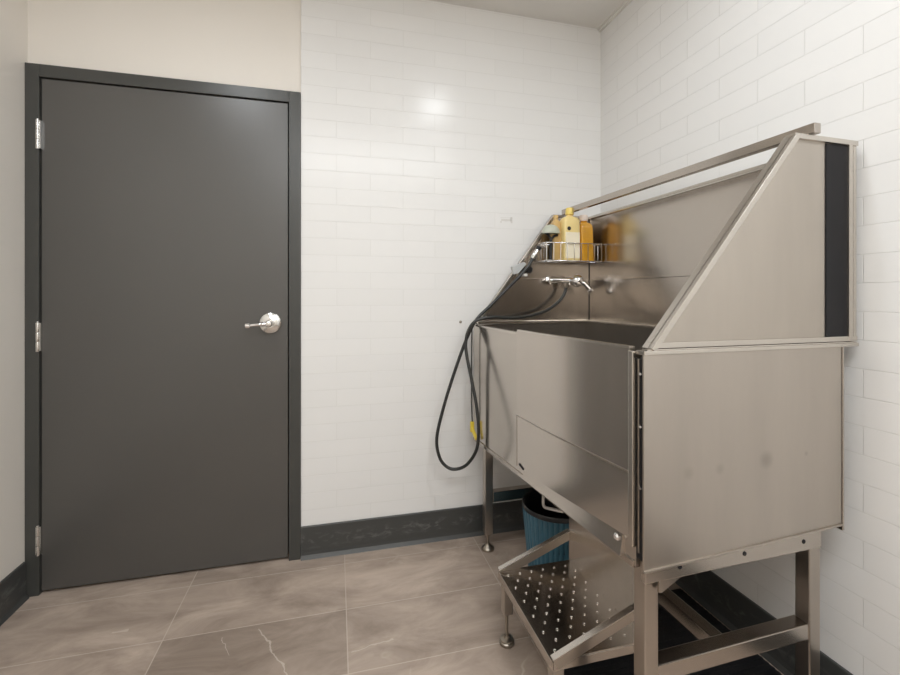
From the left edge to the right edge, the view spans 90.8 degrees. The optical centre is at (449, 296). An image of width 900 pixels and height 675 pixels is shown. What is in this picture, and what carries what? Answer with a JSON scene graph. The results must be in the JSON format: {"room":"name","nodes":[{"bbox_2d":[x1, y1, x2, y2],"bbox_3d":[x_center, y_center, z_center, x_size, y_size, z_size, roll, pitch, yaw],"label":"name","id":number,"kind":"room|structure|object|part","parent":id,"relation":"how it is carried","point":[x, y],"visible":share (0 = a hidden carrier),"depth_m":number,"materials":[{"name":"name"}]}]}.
{"room":"dog washing room","nodes":[
{"label":"dog washing room","id":0,"kind":"room"},
{"bbox_2d":[0,0,27,580],"bbox_3d":[-1.304,-0.128,0.129,0.100,2.606,3.600,0,0,-14],"label":"wall","id":1,"kind":"structure","parent":0,"point":[13,13],"depth_m":1.67,"materials":[{"name":"beige paint"}]},
{"bbox_2d":[0,562,29,625],"bbox_3d":[-1.241,1.104,0.124,0.020,0.143,3.317,0,0,-14],"label":"baseboard","id":2,"kind":"structure","parent":1,"relation":"attached to","point":[13,595],"depth_m":1.66,"materials":[{"name":"tile"}]},
{"bbox_2d":[28,0,300,91],"bbox_3d":[-1.187,-1.174,1.940,1.026,0.513,0.128,0,0,-14],"label":"wall","id":3,"kind":"structure","parent":0,"point":[250,43],"depth_m":1.88,"materials":[{"name":"beige paint"}]},
{"bbox_2d":[25,62,300,596],"bbox_3d":[-1.173,0.129,1.887,1.024,2.092,0.198,0,0,-14],"label":"door","id":4,"kind":"structure","parent":3,"relation":"in","point":[163,215],"depth_m":1.85,"materials":[{"name":"grey paint"}]},
{"bbox_3d":[-0.822,0.120,1.887,0.095,0.029,0.026,0,0,-14],"label":"lever","id":5,"kind":"part","parent":4,"relation":"part of","materials":[{"name":"silver metal"}]},
{"bbox_3d":[-0.785,0.115,1.927,0.093,0.093,0.078,0,0,-14],"label":"lever handle","id":6,"kind":"part","parent":4,"relation":"part of","materials":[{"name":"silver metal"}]},
{"bbox_2d":[301,0,600,525],"bbox_3d":[0.050,-0.128,2.250,1.524,2.606,0.140,0,0,-14],"label":"wall tile","id":7,"kind":"structure","parent":3,"relation":"attached to","point":[426,124],"depth_m":2.12,"materials":[{"name":"white tile"}]},
{"bbox_2d":[500,217,512,222],"bbox_3d":[0.284,-0.389,2.238,0.067,0.031,0.003,0,0,-14],"label":"residue","id":8,"kind":"object","parent":7,"relation":"attached to","point":[511,219],"visible":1,"depth_m":2.24,"materials":[{"name":"white"}]},
{"bbox_2d":[0,530,783,674],"bbox_3d":[-0.021,1.225,0.457,2.750,0.100,3.600,0,0,-14],"label":"floor","id":9,"kind":"structure","parent":0,"point":[434,608],"depth_m":1.60,"materials":[{"name":"tile"}]},
{"bbox_2d":[522,490,568,565],"bbox_3d":[0.448,1.021,1.872,0.285,0.309,0.285,0,0,-14],"label":"waste bin","id":10,"kind":"object","parent":9,"relation":"on","point":[541,524],"visible":0.29,"depth_m":1.79,"materials":[{"name":"blue plastic"}]},
{"bbox_2d":[498,517,633,674],"bbox_3d":[0.348,0.920,1.366,0.284,0.510,0.406,0,0,-14],"label":"step","id":11,"kind":"structure","parent":9,"relation":"on","point":[578,610],"depth_m":1.34,"materials":[{"name":"metal"}]},
{"bbox_3d":[0.192,1.007,1.504,0.032,0.126,0.032,0,0,-14],"label":"leg","id":12,"kind":"part","parent":11,"relation":"part of","materials":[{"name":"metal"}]},
{"bbox_3d":[0.279,1.007,1.167,0.032,0.126,0.032,0,0,-14],"label":"leg","id":13,"kind":"part","parent":11,"relation":"part of","materials":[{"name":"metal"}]},
{"bbox_3d":[0.475,0.815,1.398,0.004,0.300,0.388,0,0,-14],"label":"panel","id":14,"kind":"part","parent":11,"relation":"part of","materials":[{"name":"metal"}]},
{"bbox_2d":[473,122,858,674],"bbox_3d":[0.585,0.366,1.651,0.711,1.619,1.198,0,0,-16],"label":"tub","id":15,"kind":"object","parent":9,"relation":"on","point":[685,411],"depth_m":1.13,"materials":[{"name":"metal"}]},
{"bbox_2d":[470,323,477,439],"bbox_3d":[0.119,0.389,2.066,0.038,0.544,0.060,0,0,-14],"label":"leash","id":16,"kind":"object","parent":15,"relation":"hanging from","point":[472,429],"visible":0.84,"depth_m":2.08,"materials":[{"name":"black fabric"}]},
{"bbox_3d":[0.176,0.889,2.068,0.038,0.422,0.038,0,0,-16],"label":"leg","id":17,"kind":"part","parent":15,"relation":"part of","materials":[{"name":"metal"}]},
{"bbox_2d":[435,245,566,470],"bbox_3d":[0.270,0.277,2.086,0.673,1.055,0.123,0,0,-14],"label":"shower hose","id":18,"kind":"object","parent":15,"relation":"hanging from","point":[538,248],"visible":1,"depth_m":2.06,"materials":[{"name":"black rubber"}]},
{"bbox_3d":[0.417,0.929,2.137,0.464,0.048,0.038,0,0,-16],"label":"cross rail","id":19,"kind":"part","parent":15,"relation":"part of","materials":[{"name":"metal"}]},
{"bbox_3d":[0.350,-0.136,2.178,0.110,0.069,0.042,0,0,-14],"label":"hose bracket","id":20,"kind":"part","parent":15,"relation":"part of","materials":[{"name":"silver metal"}]},
{"bbox_3d":[0.386,-0.134,2.188,0.036,0.036,0.040,0,0,-14],"label":"knob","id":21,"kind":"part","parent":15,"relation":"part of","materials":[{"name":"black plastic"}]},
{"bbox_3d":[0.427,-0.142,2.217,0.622,0.550,0.022,0,0,-16],"label":"edge trim","id":22,"kind":"part","parent":15,"relation":"part of","materials":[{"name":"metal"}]},
{"bbox_2d":[473,319,656,567],"bbox_3d":[0.576,0.400,1.660,0.680,0.569,1.165,0,0,-14],"label":"basin","id":23,"kind":"object","parent":15,"relation":"in","point":[559,401],"depth_m":1.29,"materials":[{"name":"metal"}]},
{"bbox_2d":[545,274,593,293],"bbox_3d":[0.600,-0.063,2.211,0.221,0.097,0.099,0,0,-14],"label":"faucet","id":24,"kind":"object","parent":15,"relation":"attached to","point":[577,280],"visible":1,"depth_m":2.19,"materials":[{"name":"silver metal"}]},
{"bbox_3d":[0.677,-0.053,2.205,0.077,0.076,0.036,0,0,7],"label":"handle","id":25,"kind":"part","parent":24,"relation":"part of","materials":[{"name":"silver metal"}]},
{"bbox_2d":[538,242,601,262],"bbox_3d":[0.590,-0.223,2.203,0.300,0.101,0.117,0,0,-14],"label":"wire basket","id":26,"kind":"object","parent":15,"relation":"hanging from","point":[544,244],"visible":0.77,"depth_m":2.16,"materials":[{"name":"silver metal"}]},
{"bbox_2d":[542,224,559,259],"bbox_3d":[0.492,-0.265,2.159,0.094,0.174,0.056,0,0,-14],"label":"scrub brush","id":27,"kind":"object","parent":26,"relation":"in","point":[548,229],"visible":0.98,"depth_m":2.15,"materials":[{"name":"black plastic"}]},
{"bbox_3d":[0.491,-0.249,2.159,0.074,0.142,0.016,0,0,-14],"label":"stem","id":28,"kind":"part","parent":27,"relation":"part of","materials":[{"name":"black plastic"}]},
{"bbox_2d":[550,215,560,259],"bbox_3d":[0.524,-0.291,2.198,0.042,0.227,0.042,0,0,-14],"label":"shampoo bottle","id":29,"kind":"object","parent":26,"relation":"in","point":[556,222],"visible":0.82,"depth_m":2.18,"materials":[{"name":"beige plastic"}]},
{"bbox_2d":[560,207,579,259],"bbox_3d":[0.590,-0.308,2.186,0.088,0.260,0.064,0,0,-14],"label":"shampoo bottle","id":30,"kind":"object","parent":26,"relation":"in","point":[570,225],"visible":0.92,"depth_m":2.16,"materials":[{"name":"yellow plastic"}]},
{"bbox_2d":[579,215,593,260],"bbox_3d":[0.674,-0.293,2.216,0.077,0.230,0.058,0,0,-14],"label":"shampoo bottle","id":31,"kind":"object","parent":26,"relation":"in","point":[586,229],"visible":0.82,"depth_m":2.19,"materials":[{"name":"orange plastic"}]},
{"bbox_3d":[0.403,0.579,1.072,0.012,0.018,0.018,0,0,-16],"label":"latch knob","id":32,"kind":"part","parent":15,"relation":"part of","materials":[{"name":"silver metal"}]},
{"bbox_3d":[0.447,0.371,1.030,0.039,0.459,0.044,0,0,-16],"label":"corner post","id":33,"kind":"part","parent":15,"relation":"part of","materials":[{"name":"silver metal"}]},
{"bbox_3d":[0.459,0.850,1.040,0.038,0.500,0.038,0,0,-16],"label":"leg","id":34,"kind":"part","parent":15,"relation":"part of","materials":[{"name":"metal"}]},
{"bbox_3d":[0.610,0.876,1.357,0.038,0.038,0.485,0,0,-16],"label":"long rail","id":35,"kind":"part","parent":15,"relation":"part of","materials":[{"name":"metal"}]},
{"bbox_3d":[0.700,0.640,1.082,0.544,0.074,0.014,0,0,-16],"label":"apron rail","id":36,"kind":"part","parent":15,"relation":"part of","materials":[{"name":"metal"}]},
{"bbox_3d":[0.701,0.876,1.111,0.482,0.041,0.038,0,0,-16],"label":"cross rail","id":37,"kind":"part","parent":15,"relation":"part of","materials":[{"name":"metal"}]},
{"bbox_3d":[0.734,0.377,1.083,0.620,0.491,0.009,0,0,-16],"label":"panel","id":38,"kind":"part","parent":15,"relation":"part of","materials":[{"name":"metal"}]},
{"bbox_3d":[0.768,-0.145,1.106,0.659,0.542,0.034,0,0,-16],"label":"edge trim","id":39,"kind":"part","parent":15,"relation":"part of","materials":[{"name":"metal"}]},
{"bbox_3d":[0.952,0.870,1.181,0.038,0.460,0.038,0,0,-16],"label":"leg","id":40,"kind":"part","parent":15,"relation":"part of","materials":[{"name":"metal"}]},
{"bbox_2d":[564,588,781,674],"bbox_3d":[0.669,1.172,1.428,0.672,0.006,0.560,0,0,-14],"label":"rubber mat","id":41,"kind":"object","parent":9,"relation":"on","point":[671,633],"visible":0.34,"depth_m":1.43,"materials":[{"name":"black rubber"}]},
{"bbox_2d":[301,500,524,560],"bbox_3d":[0.070,1.104,2.173,1.524,0.143,0.020,0,0,-14],"label":"baseboard","id":42,"kind":"structure","parent":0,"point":[385,532],"depth_m":2.10,"materials":[{"name":"tile"}]},
{"bbox_2d":[430,0,624,28],"bbox_3d":[-0.021,-1.481,0.457,2.750,0.100,3.600,0,0,-14],"label":"ceiling","id":43,"kind":"structure","parent":0,"point":[585,13],"depth_m":2.20,"materials":[{"name":"paint"}]},
{"bbox_2d":[601,0,899,674],"bbox_3d":[1.263,-0.128,0.785,0.100,2.606,3.600,0,0,-14],"label":"wall","id":44,"kind":"structure","parent":0,"point":[684,83],"depth_m":1.29,"materials":[{"name":"white tile"}]},
{"bbox_2d":[597,0,632,31],"bbox_3d":[1.210,-1.423,0.746,0.022,0.016,3.350,0,0,-14],"label":"trim","id":45,"kind":"structure","parent":44,"relation":"attached to","point":[625,3],"depth_m":2.24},
{"bbox_2d":[675,571,852,674],"bbox_3d":[1.211,1.104,0.746,0.020,0.143,3.308,0,0,-14],"label":"baseboard","id":46,"kind":"structure","parent":44,"relation":"attached to","point":[735,610],"depth_m":1.56,"materials":[{"name":"tile"}]}
]}

